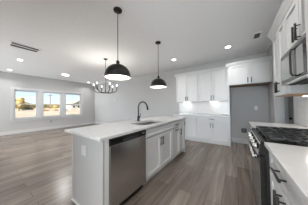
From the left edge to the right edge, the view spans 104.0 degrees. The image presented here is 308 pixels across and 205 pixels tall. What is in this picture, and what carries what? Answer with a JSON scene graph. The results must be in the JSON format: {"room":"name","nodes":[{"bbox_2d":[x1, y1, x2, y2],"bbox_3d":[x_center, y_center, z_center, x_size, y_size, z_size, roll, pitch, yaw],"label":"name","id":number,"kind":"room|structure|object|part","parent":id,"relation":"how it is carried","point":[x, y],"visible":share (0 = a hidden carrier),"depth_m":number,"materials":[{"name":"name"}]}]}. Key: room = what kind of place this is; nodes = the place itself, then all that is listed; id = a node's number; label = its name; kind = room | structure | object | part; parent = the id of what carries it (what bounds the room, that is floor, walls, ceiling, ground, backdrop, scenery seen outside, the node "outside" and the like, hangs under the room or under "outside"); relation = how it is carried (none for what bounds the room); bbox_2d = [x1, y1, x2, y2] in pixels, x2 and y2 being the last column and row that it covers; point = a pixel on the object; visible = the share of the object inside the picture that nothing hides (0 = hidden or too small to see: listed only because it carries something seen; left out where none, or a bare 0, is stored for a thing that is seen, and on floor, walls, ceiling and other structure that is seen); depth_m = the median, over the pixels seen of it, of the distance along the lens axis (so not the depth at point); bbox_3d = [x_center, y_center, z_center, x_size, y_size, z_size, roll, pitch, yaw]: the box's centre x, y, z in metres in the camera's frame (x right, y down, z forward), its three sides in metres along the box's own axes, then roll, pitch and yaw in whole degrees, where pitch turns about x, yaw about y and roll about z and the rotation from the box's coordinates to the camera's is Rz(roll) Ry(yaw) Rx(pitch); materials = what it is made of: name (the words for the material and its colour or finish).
{"room":"kitchen","nodes":[
{"label":"kitchen","id":0,"kind":"room"},
{"bbox_2d":[0,71,94,131],"bbox_3d":[-6.829,0.033,5.231,0.150,2.824,8.994,-2,-2,34],"label":"wall","id":1,"kind":"structure","parent":0,"point":[8,80],"depth_m":6.30,"materials":[{"name":"paint"}]},
{"bbox_2d":[13,89,37,118],"bbox_3d":[-6.335,0.086,5.962,0.145,1.370,0.830,-2,-2,34],"label":"window","id":2,"kind":"structure","parent":1,"relation":"in","point":[36,104],"depth_m":5.95,"materials":[{"name":"paint"}]},
{"bbox_3d":[-6.309,0.402,5.939,0.035,0.675,0.770,-2,-2,34],"label":"sash","id":3,"kind":"part","parent":2,"relation":"part of","materials":[{"name":"glass"}]},
{"bbox_3d":[-6.350,-0.232,5.980,0.035,0.675,0.770,-2,-2,34],"label":"sash","id":4,"kind":"part","parent":2,"relation":"part of","materials":[{"name":"glass"}]},
{"bbox_2d":[9,115,82,121],"bbox_3d":[-5.644,0.851,6.758,0.060,0.130,3.210,-2,-2,34],"label":"trim","id":5,"kind":"structure","parent":1,"relation":"attached to","point":[69,116],"depth_m":6.38,"materials":[{"name":"paint"}]},
{"bbox_2d":[10,87,82,118],"bbox_3d":[-5.668,0.047,6.792,0.020,1.480,3.150,-2,-2,34],"label":"trim","id":6,"kind":"structure","parent":1,"relation":"attached to","point":[40,91],"depth_m":6.34,"materials":[{"name":"paint"}]},
{"bbox_2d":[0,121,94,135],"bbox_3d":[-5.745,1.404,6.625,0.016,0.140,5.124,-2,-2,34],"label":"baseboard","id":7,"kind":"structure","parent":1,"relation":"attached to","point":[86,123],"depth_m":6.36,"materials":[{"name":"paint"}]},
{"bbox_2d":[42,92,60,116],"bbox_3d":[-5.771,0.103,6.794,0.145,1.370,0.840,-2,-2,34],"label":"window","id":8,"kind":"structure","parent":1,"relation":"in","point":[59,104],"depth_m":6.85,"materials":[{"name":"paint"}]},
{"bbox_3d":[-5.745,0.420,6.770,0.035,0.675,0.780,-2,-2,34],"label":"sash","id":9,"kind":"part","parent":8,"relation":"part of","materials":[{"name":"glass"}]},
{"bbox_2d":[65,93,80,115],"bbox_3d":[-5.167,0.122,7.684,0.145,1.370,0.910,-2,-2,34],"label":"window","id":10,"kind":"structure","parent":1,"relation":"in","point":[65,93],"depth_m":7.68,"materials":[{"name":"paint"}]},
{"bbox_2d":[0,123,255,204],"bbox_3d":[-2.362,1.376,2.083,11.011,0.120,9.144,-2,-2,34],"label":"floor","id":11,"kind":"structure","parent":0,"point":[36,166],"depth_m":2.18,"materials":[{"name":"wood"}]},
{"bbox_2d":[109,130,145,204],"bbox_3d":[-0.546,0.852,1.719,0.620,0.875,0.625,-2,-2,34],"label":"dishwasher","id":12,"kind":"object","parent":11,"relation":"on","point":[127,153],"visible":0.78,"depth_m":1.49,"materials":[{"name":"grey metal"}]},
{"bbox_3d":[-0.295,0.456,1.556,0.004,0.028,0.270,-2,-2,34],"label":"pocket handle","id":13,"kind":"part","parent":12,"relation":"part of","materials":[{"name":"metal"}]},
{"bbox_3d":[-0.356,1.234,1.583,0.020,0.100,0.625,-2,-2,34],"label":"toe panel","id":14,"kind":"part","parent":12,"relation":"part of","materials":[{"name":"black metal"}]},
{"bbox_2d":[71,119,184,204],"bbox_3d":[-0.133,0.862,2.423,0.686,0.885,2.432,-2,-2,34],"label":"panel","id":15,"kind":"object","parent":11,"relation":"on","point":[90,174],"visible":0.45,"depth_m":1.37,"materials":[{"name":"paint"}]},
{"bbox_3d":[-1.075,0.849,1.621,0.022,0.885,0.036,-2,-2,34],"label":"corner trim","id":16,"kind":"part","parent":15,"relation":"part of","materials":[{"name":"paint"}]},
{"bbox_3d":[-0.396,0.870,2.608,0.020,0.885,2.420,-2,-2,34],"label":"panel","id":17,"kind":"part","parent":15,"relation":"part of","materials":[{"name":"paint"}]},
{"bbox_2d":[81,145,86,156],"bbox_3d":[-0.844,0.579,1.449,0.118,0.118,0.008,-2,-2,34],"label":"outlet","id":18,"kind":"object","parent":15,"relation":"attached to","point":[83,148],"visible":1,"depth_m":1.44,"materials":[{"name":"white plastic"}]},
{"bbox_3d":[-0.790,0.841,1.426,0.654,0.885,0.020,-2,-2,34],"label":"panel","id":19,"kind":"part","parent":15,"relation":"part of","materials":[{"name":"paint"}]},
{"bbox_2d":[65,116,185,141],"bbox_3d":[-0.193,0.406,2.478,0.869,0.030,2.499,-2,-2,34],"label":"countertop","id":20,"kind":"structure","parent":15,"relation":"on","point":[101,132],"depth_m":1.75,"materials":[{"name":"white stone"}]},
{"bbox_2d":[137,101,148,120],"bbox_3d":[-0.228,0.184,2.578,0.312,0.420,0.115,-2,-2,34],"label":"faucet","id":21,"kind":"object","parent":20,"relation":"on","point":[138,116],"visible":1,"depth_m":2.60,"materials":[{"name":"black metal"}]},
{"bbox_2d":[137,122,157,129],"bbox_3d":[-0.125,0.518,2.352,0.410,0.200,0.670,-2,-2,34],"label":"sink","id":22,"kind":"object","parent":20,"relation":"in","point":[144,123],"visible":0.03,"depth_m":2.59,"materials":[{"name":"metal"}]},
{"bbox_3d":[0.553,0.883,3.405,0.654,0.885,0.035,-2,-2,34],"label":"panel","id":23,"kind":"part","parent":15,"relation":"part of","materials":[{"name":"paint"}]},
{"bbox_2d":[143,123,171,184],"bbox_3d":[-0.114,0.870,2.373,0.682,0.867,0.920,-2,-2,34],"label":"base cabinet","id":24,"kind":"object","parent":11,"relation":"on","point":[158,139],"visible":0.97,"depth_m":2.14,"materials":[{"name":"paint"}]},
{"bbox_3d":[-0.006,0.876,2.024,0.030,0.613,0.446,-2,-2,34],"label":"door","id":25,"kind":"part","parent":24,"relation":"part of","materials":[{"name":"paint"}]},
{"bbox_3d":[0.118,0.493,2.224,0.030,0.127,0.902,-2,-2,34],"label":"drawer","id":26,"kind":"part","parent":24,"relation":"part of","materials":[{"name":"paint"}]},
{"bbox_3d":[0.250,0.884,2.402,0.030,0.613,0.446,-2,-2,34],"label":"door","id":27,"kind":"part","parent":24,"relation":"part of","materials":[{"name":"paint"}]},
{"bbox_2d":[167,121,178,162],"bbox_3d":[0.257,0.872,2.919,0.682,0.885,0.400,-2,-2,34],"label":"base cabinet","id":28,"kind":"object","parent":11,"relation":"on","point":[175,129],"visible":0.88,"depth_m":2.75,"materials":[{"name":"paint"}]},
{"bbox_3d":[0.488,0.505,2.770,0.030,0.127,0.382,-2,-2,34],"label":"drawer","id":29,"kind":"part","parent":28,"relation":"part of","materials":[{"name":"paint"}]},
{"bbox_3d":[0.492,0.891,2.759,0.030,0.613,0.382,-2,-2,34],"label":"door","id":30,"kind":"part","parent":28,"relation":"part of","materials":[{"name":"paint"}]},
{"bbox_2d":[177,119,184,155],"bbox_3d":[0.467,0.879,3.229,0.682,0.885,0.350,-2,-2,34],"label":"base cabinet","id":31,"kind":"object","parent":11,"relation":"on","point":[181,122],"visible":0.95,"depth_m":3.06,"materials":[{"name":"paint"}]},
{"bbox_2d":[173,115,197,140],"bbox_3d":[1.258,0.908,4.575,0.868,0.885,0.670,-2,-2,34],"label":"base cabinet","id":32,"kind":"object","parent":11,"relation":"on","point":[190,121],"visible":0.57,"depth_m":4.22,"materials":[{"name":"paint"}]},
{"bbox_3d":[1.099,0.553,4.354,0.852,0.147,0.030,-2,-2,34],"label":"drawer","id":33,"kind":"part","parent":32,"relation":"part of","materials":[{"name":"paint"}]},
{"bbox_3d":[1.281,0.936,4.222,0.421,0.590,0.030,-2,-2,34],"label":"door","id":34,"kind":"part","parent":32,"relation":"part of","materials":[{"name":"paint"}]},
{"bbox_2d":[197,116,228,145],"bbox_3d":[2.002,0.887,4.070,0.928,0.885,0.670,-2,-2,34],"label":"base cabinet","id":35,"kind":"object","parent":11,"relation":"on","point":[210,129],"visible":0.98,"depth_m":3.81,"materials":[{"name":"paint"}]},
{"bbox_2d":[173,113,228,116],"bbox_3d":[1.637,0.441,4.342,1.818,0.030,0.630,-2,-2,34],"label":"countertop","id":36,"kind":"structure","parent":35,"relation":"on","point":[190,114],"depth_m":4.17,"materials":[{"name":"white stone"}]},
{"bbox_3d":[1.657,0.925,3.967,0.451,0.590,0.030,-2,-2,34],"label":"door","id":37,"kind":"part","parent":35,"relation":"part of","materials":[{"name":"paint"}]},
{"bbox_3d":[1.844,0.532,3.849,0.912,0.147,0.030,-2,-2,34],"label":"drawer","id":38,"kind":"part","parent":35,"relation":"part of","materials":[{"name":"paint"}]},
{"bbox_3d":[2.038,0.915,3.709,0.451,0.590,0.030,-2,-2,34],"label":"door","id":39,"kind":"part","parent":35,"relation":"part of","materials":[{"name":"paint"}]},
{"bbox_2d":[225,55,285,146],"bbox_3d":[2.846,0.067,3.519,1.210,2.480,0.661,-2,-2,34],"label":"tall cabinet","id":40,"kind":"object","parent":11,"relation":"on","point":[257,71],"visible":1,"depth_m":3.30,"materials":[{"name":"paint"}]},
{"bbox_3d":[2.412,0.407,3.833,0.034,1.825,0.616,-2,-2,34],"label":"panel","id":41,"kind":"part","parent":40,"relation":"part of","materials":[{"name":"paint"}]},
{"bbox_3d":[2.448,-0.800,3.481,0.465,0.552,0.030,-2,-2,34],"label":"door","id":42,"kind":"part","parent":40,"relation":"part of","materials":[{"name":"paint"}]},
{"bbox_3d":[2.758,-1.121,3.604,1.025,0.100,0.661,-2,-2,34],"label":"crown molding","id":43,"kind":"part","parent":40,"relation":"part of","materials":[{"name":"paint"}]},
{"bbox_3d":[2.800,-0.513,3.601,0.968,0.006,0.590,-2,-2,34],"label":"panel","id":44,"kind":"part","parent":40,"relation":"part of","materials":[{"name":"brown wood"}]},
{"bbox_3d":[2.837,-0.811,3.217,0.456,0.552,0.030,-2,-2,34],"label":"door","id":45,"kind":"part","parent":40,"relation":"part of","materials":[{"name":"paint"}]},
{"bbox_3d":[3.102,0.087,2.978,0.179,2.405,0.023,-2,-2,34],"label":"filler panel","id":46,"kind":"part","parent":40,"relation":"part of","materials":[{"name":"paint"}]},
{"bbox_2d":[247,126,307,204],"bbox_3d":[1.407,0.778,1.196,0.714,0.957,0.760,-2,-2,34],"label":"gas range","id":47,"kind":"object","parent":11,"relation":"on","point":[260,164],"visible":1,"depth_m":1.10,"materials":[{"name":"black metal"}]},
{"bbox_3d":[1.130,0.509,1.390,0.049,0.025,0.660,-2,-2,34],"label":"door handle","id":48,"kind":"part","parent":47,"relation":"part of","materials":[{"name":"metal"}]},
{"bbox_3d":[1.171,1.111,1.349,0.042,0.153,0.752,-2,-2,34],"label":"storage drawer","id":49,"kind":"part","parent":47,"relation":"part of","materials":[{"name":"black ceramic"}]},
{"bbox_3d":[0.969,0.409,1.151,0.048,0.059,0.060,-2,-2,34],"label":"knob","id":50,"kind":"part","parent":47,"relation":"part of","materials":[{"name":"metal"}]},
{"bbox_3d":[1.161,0.418,1.371,0.052,0.110,0.760,-2,-2,34],"label":"control panel","id":51,"kind":"part","parent":47,"relation":"part of","materials":[{"name":"silver metal"}]},
{"bbox_3d":[1.168,0.753,1.359,0.042,0.550,0.752,-2,-2,34],"label":"oven door","id":52,"kind":"part","parent":47,"relation":"part of","materials":[{"name":"metal"}]},
{"bbox_2d":[252,128,307,146],"bbox_3d":[1.428,0.349,1.191,0.655,0.023,0.760,-2,-2,34],"label":"cooktop","id":53,"kind":"object","parent":47,"relation":"in","point":[259,136],"depth_m":1.07,"materials":[{"name":"black metal"}]},
{"bbox_2d":[269,152,306,204],"bbox_3d":[1.016,0.800,0.554,0.657,0.885,0.730,-2,-2,34],"label":"base cabinet","id":54,"kind":"object","parent":11,"relation":"on","point":[283,192],"visible":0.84,"depth_m":0.74,"materials":[{"name":"paint"}]},
{"bbox_3d":[0.780,0.650,0.760,0.042,0.180,0.016,-2,-2,34],"label":"pull handle","id":55,"kind":"part","parent":54,"relation":"part of","materials":[{"name":"black metal"}]},
{"bbox_3d":[0.893,0.847,0.855,0.030,0.590,0.351,-2,-2,34],"label":"door","id":56,"kind":"part","parent":54,"relation":"part of","materials":[{"name":"paint"}]},
{"bbox_3d":[0.758,0.444,0.737,0.042,0.016,0.170,-2,-2,34],"label":"pull handle","id":57,"kind":"part","parent":54,"relation":"part of","materials":[{"name":"black metal"}]},
{"bbox_3d":[0.741,0.649,0.702,0.042,0.180,0.016,-2,-2,34],"label":"pull handle","id":58,"kind":"part","parent":54,"relation":"part of","materials":[{"name":"black metal"}]},
{"bbox_3d":[0.691,0.840,0.556,0.030,0.590,0.351,-2,-2,34],"label":"door","id":59,"kind":"part","parent":54,"relation":"part of","materials":[{"name":"paint"}]},
{"bbox_3d":[1.856,0.826,1.793,0.657,0.885,0.720,-2,-2,34],"label":"base cabinet","id":60,"kind":"object","parent":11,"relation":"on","visible":0},
{"bbox_2d":[249,122,307,128],"bbox_3d":[1.866,0.369,1.810,0.648,0.030,0.747,-2,-2,34],"label":"countertop","id":61,"kind":"structure","parent":60,"relation":"on","point":[252,124],"depth_m":1.87,"materials":[{"name":"white stone"}]},
{"bbox_3d":[0.558,0.785,-0.122,0.657,0.885,0.900,-2,-2,34],"label":"base cabinet","id":62,"kind":"object","parent":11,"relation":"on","visible":0},
{"bbox_2d":[264,142,307,204],"bbox_3d":[0.763,0.334,0.183,0.648,0.030,1.650,-2,-2,34],"label":"countertop","id":63,"kind":"structure","parent":62,"relation":"on","point":[292,159],"depth_m":0.67,"materials":[{"name":"white stone"}]},
{"bbox_2d":[0,0,282,84],"bbox_3d":[-2.390,-1.581,2.165,11.011,0.150,9.144,-2,-2,34],"label":"ceiling","id":64,"kind":"structure","parent":0,"point":[74,37],"depth_m":2.64,"materials":[{"name":"paint"}]},
{"bbox_2d":[7,40,41,52],"bbox_3d":[-3.418,-1.462,3.201,0.370,0.012,0.580,-2,-2,34],"label":"ceiling vent","id":65,"kind":"object","parent":64,"relation":"in","point":[10,43],"visible":1,"depth_m":3.16,"materials":[{"name":"dark grey metal"}]},
{"bbox_2d":[93,58,116,93],"bbox_3d":[-1.624,-0.880,4.029,0.756,1.164,0.748,-2,-2,34],"label":"chandelier","id":66,"kind":"object","parent":64,"relation":"hanging from","point":[105,59],"visible":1,"depth_m":4.01,"materials":[{"name":"black metal"}]},
{"bbox_2d":[104,6,130,79],"bbox_3d":[-0.593,-0.966,1.973,0.406,1.124,0.406,-2,-2,34],"label":"pendant light","id":67,"kind":"object","parent":64,"relation":"hanging from","point":[117,71],"visible":1,"depth_m":1.92,"materials":[{"name":"metal"}]},
{"bbox_3d":[-0.594,-1.101,1.977,0.010,0.814,0.010,-1,-2,12],"label":"stem","id":68,"kind":"part","parent":67,"relation":"part of","materials":[{"name":"black metal"}]},
{"bbox_3d":[-0.589,-0.511,1.961,0.406,0.214,0.406,-2,-2,34],"label":"lamp shade","id":69,"kind":"part","parent":67,"relation":"part of","materials":[{"name":"metal"}]},
{"bbox_2d":[150,41,166,87],"bbox_3d":[0.107,-0.944,3.005,0.406,1.124,0.406,-2,-2,34],"label":"pendant light","id":70,"kind":"object","parent":64,"relation":"hanging from","point":[158,82],"visible":1,"depth_m":2.88,"materials":[{"name":"metal"}]},
{"bbox_3d":[0.111,-0.489,2.993,0.406,0.214,0.406,-2,-2,34],"label":"lamp shade","id":71,"kind":"part","parent":70,"relation":"part of","materials":[{"name":"metal"}]},
{"bbox_2d":[252,31,262,39],"bbox_3d":[2.358,-1.529,2.759,0.160,0.012,0.300,-2,-2,34],"label":"ceiling vent","id":72,"kind":"object","parent":64,"relation":"in","point":[257,35],"visible":1,"depth_m":2.75,"materials":[{"name":"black metal"}]},
{"bbox_2d":[95,52,268,141],"bbox_3d":[-0.430,0.000,6.236,9.316,2.824,0.150,-2,-2,34],"label":"wall","id":73,"kind":"structure","parent":0,"point":[130,92],"depth_m":5.55,"materials":[{"name":"paint"}]},
{"bbox_2d":[174,71,197,101],"bbox_3d":[1.305,-0.575,4.754,0.905,1.120,0.375,-2,-2,34],"label":"upper cabinet","id":74,"kind":"object","parent":73,"relation":"attached to","point":[186,83],"visible":1,"depth_m":4.60,"materials":[{"name":"paint"}]},
{"bbox_3d":[1.077,-0.529,4.754,0.416,1.018,0.030,-2,-2,34],"label":"door","id":75,"kind":"part","parent":74,"relation":"part of","materials":[{"name":"paint"}]},
{"bbox_3d":[1.301,-1.085,4.768,0.905,0.100,0.375,-2,-2,34],"label":"crown molding","id":76,"kind":"part","parent":74,"relation":"part of","materials":[{"name":"paint"}]},
{"bbox_3d":[1.429,-0.539,4.515,0.416,1.018,0.030,-2,-2,34],"label":"door","id":77,"kind":"part","parent":74,"relation":"part of","materials":[{"name":"paint"}]},
{"bbox_2d":[179,101,228,113],"bbox_3d":[1.821,0.204,4.606,1.798,0.451,0.010,-2,-2,34],"label":"backsplash","id":78,"kind":"structure","parent":73,"relation":"attached to","point":[221,107],"depth_m":4.54,"materials":[{"name":"white tile"}]},
{"bbox_2d":[197,66,227,101],"bbox_3d":[2.068,-0.597,4.237,0.938,1.120,0.375,-2,-2,34],"label":"upper cabinet","id":79,"kind":"object","parent":73,"relation":"attached to","point":[213,82],"visible":0.98,"depth_m":4.10,"materials":[{"name":"paint"}]},
{"bbox_3d":[1.804,-0.549,4.261,0.455,1.018,0.030,-2,-2,34],"label":"door","id":80,"kind":"part","parent":79,"relation":"part of","materials":[{"name":"paint"}]},
{"bbox_3d":[2.063,-1.106,4.252,0.938,0.100,0.375,-2,-2,34],"label":"crown molding","id":81,"kind":"part","parent":79,"relation":"part of","materials":[{"name":"paint"}]},
{"bbox_3d":[2.189,-0.560,4.000,0.455,1.018,0.030,-2,-2,34],"label":"door","id":82,"kind":"part","parent":79,"relation":"part of","materials":[{"name":"paint"}]},
{"bbox_2d":[232,138,247,143],"bbox_3d":[2.999,1.243,3.784,0.938,0.140,0.016,-2,-2,34],"label":"baseboard","id":83,"kind":"structure","parent":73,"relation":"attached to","point":[237,140],"depth_m":3.91,"materials":[{"name":"paint"}]},
{"bbox_2d":[267,43,285,122],"bbox_3d":[3.331,-0.116,3.311,0.194,2.824,0.774,-2,-2,34],"label":"wall","id":84,"kind":"structure","parent":0,"point":[269,51],"depth_m":3.23,"materials":[{"name":"paint"}]},
{"bbox_2d":[293,96,302,123],"bbox_3d":[0.514,-0.205,-0.864,0.140,2.824,7.140,-2,-2,34],"label":"wall","id":85,"kind":"structure","parent":0,"point":[295,101],"depth_m":2.05,"materials":[{"name":"paint"}]},
{"bbox_2d":[267,13,307,96],"bbox_3d":[1.866,-0.605,1.615,0.385,1.024,0.623,-2,-2,34],"label":"upper cabinet","id":86,"kind":"object","parent":85,"relation":"attached to","point":[276,34],"visible":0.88,"depth_m":1.62,"materials":[{"name":"paint"}]},
{"bbox_3d":[1.862,-1.067,1.628,0.385,0.100,0.623,-2,-2,34],"label":"crown molding","id":87,"kind":"part","parent":86,"relation":"part of","materials":[{"name":"paint"}]},
{"bbox_3d":[1.824,-0.559,1.788,0.030,0.916,0.275,-2,-2,34],"label":"door","id":88,"kind":"part","parent":86,"relation":"part of","materials":[{"name":"paint"}]},
{"bbox_3d":[1.664,-0.564,1.552,0.030,0.916,0.275,-2,-2,34],"label":"door","id":89,"kind":"part","parent":86,"relation":"part of","materials":[{"name":"paint"}]},
{"bbox_3d":[1.884,-0.098,1.565,0.314,0.006,0.566,-2,-2,34],"label":"panel","id":90,"kind":"part","parent":86,"relation":"part of","materials":[{"name":"brown wood"}]},
{"bbox_2d":[278,0,305,51],"bbox_3d":[1.500,-0.839,1.084,0.385,0.580,0.672,-2,-2,34],"label":"upper cabinet","id":91,"kind":"object","parent":85,"relation":"attached to","point":[292,11],"visible":0.56,"depth_m":1.23,"materials":[{"name":"paint"}]},
{"bbox_3d":[1.497,-1.078,1.091,0.385,0.100,0.672,-2,-2,34],"label":"crown molding","id":92,"kind":"part","parent":91,"relation":"part of","materials":[{"name":"paint"}]},
{"bbox_3d":[1.470,-0.789,1.274,0.030,0.477,0.371,-2,-2,34],"label":"door","id":93,"kind":"part","parent":91,"relation":"part of","materials":[{"name":"paint"}]},
{"bbox_2d":[281,33,307,85],"bbox_3d":[1.487,-0.374,1.083,0.423,0.340,0.664,-2,-2,34],"label":"microwave","id":94,"kind":"object","parent":91,"relation":"attached to","point":[294,71],"visible":0.95,"depth_m":1.11,"materials":[{"name":"metal"}]},
{"bbox_3d":[1.275,-0.368,1.108,0.043,0.262,0.016,-2,-2,34],"label":"handle","id":95,"kind":"part","parent":94,"relation":"part of","materials":[{"name":"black metal"}]},
{"bbox_3d":[1.232,-0.369,1.011,0.004,0.279,0.250,-2,-2,34],"label":"control panel","id":96,"kind":"part","parent":94,"relation":"part of","materials":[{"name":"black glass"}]},
{"bbox_3d":[1.352,-0.655,1.160,0.042,0.150,0.016,-2,-2,34],"label":"pull handle","id":97,"kind":"part","parent":91,"relation":"part of","materials":[{"name":"black metal"}]},
{"bbox_3d":[1.316,-0.656,1.107,0.042,0.150,0.016,-2,-2,34],"label":"pull handle","id":98,"kind":"part","parent":91,"relation":"part of","materials":[{"name":"black metal"}]},
{"bbox_3d":[1.283,-0.795,1.000,0.030,0.477,0.273,-2,-2,34],"label":"door","id":99,"kind":"part","parent":91,"relation":"part of","materials":[{"name":"paint"}]},
{"bbox_2d":[297,96,307,126],"bbox_3d":[1.450,0.106,0.640,0.009,0.435,3.170,-2,-2,34],"label":"backsplash","id":100,"kind":"structure","parent":85,"relation":"attached to","point":[302,101],"depth_m":1.80,"materials":[{"name":"white tile"}]},
{"bbox_2d":[304,0,307,68],"bbox_3d":[1.058,-0.629,0.476,0.443,1.024,0.905,-2,-2,34],"label":"upper cabinet","id":101,"kind":"object","parent":85,"relation":"attached to","point":[305,1],"visible":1,"depth_m":0.89,"materials":[{"name":"paint"}]},
{"bbox_3d":[3.750,-0.137,2.686,1.200,2.824,0.150,-2,-2,34],"label":"wall","id":102,"kind":"structure","parent":0,"visible":0},
{"bbox_2d":[285,97,288,123],"bbox_3d":[3.591,0.216,2.683,0.935,2.120,0.022,-2,-2,34],"label":"trim","id":103,"kind":"structure","parent":102,"relation":"attached to","point":[286,98],"depth_m":2.92,"materials":[{"name":"paint"}]},
{"bbox_2d":[288,96,293,123],"bbox_3d":[3.600,0.248,2.707,0.810,2.042,0.120,-2,-2,34],"label":"door","id":104,"kind":"structure","parent":102,"relation":"in","point":[290,99],"depth_m":2.92,"materials":[{"name":"paint"}]},
{"label":"outside","id":105,"kind":"structure","parent":0,"visible":0},
{"bbox_2d":[15,108,79,116],"bbox_3d":[-132.466,8.089,186.354,411.339,0.200,480.000,-2,-2,34],"label":"ground","id":106,"kind":"structure","parent":105,"point":[26,113],"depth_m":32.56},
{"bbox_2d":[15,97,24,110],"bbox_3d":[-52.859,0.698,47.086,3.828,5.377,4.030,0,-2,-15],"label":"tree","id":107,"kind":"object","parent":106,"relation":"on","point":[18,100],"visible":0.84,"depth_m":46.27,"materials":[{"name":"yellow plant"}]},
{"bbox_2d":[20,101,29,110],"bbox_3d":[-55.861,1.272,51.451,4.431,4.526,4.169,-2,-2,34],"label":"tree","id":108,"kind":"object","parent":106,"relation":"on","point":[25,106],"visible":0.28,"depth_m":51.14,"materials":[{"name":"green plant"}]},
{"bbox_2d":[66,101,79,108],"bbox_3d":[-56.446,1.696,86.025,9.000,5.600,11.200,-1,-2,26],"label":"house","id":109,"kind":"structure","parent":106,"relation":"on","point":[70,102],"depth_m":82.40,"materials":[{"name":"white"}]}
]}

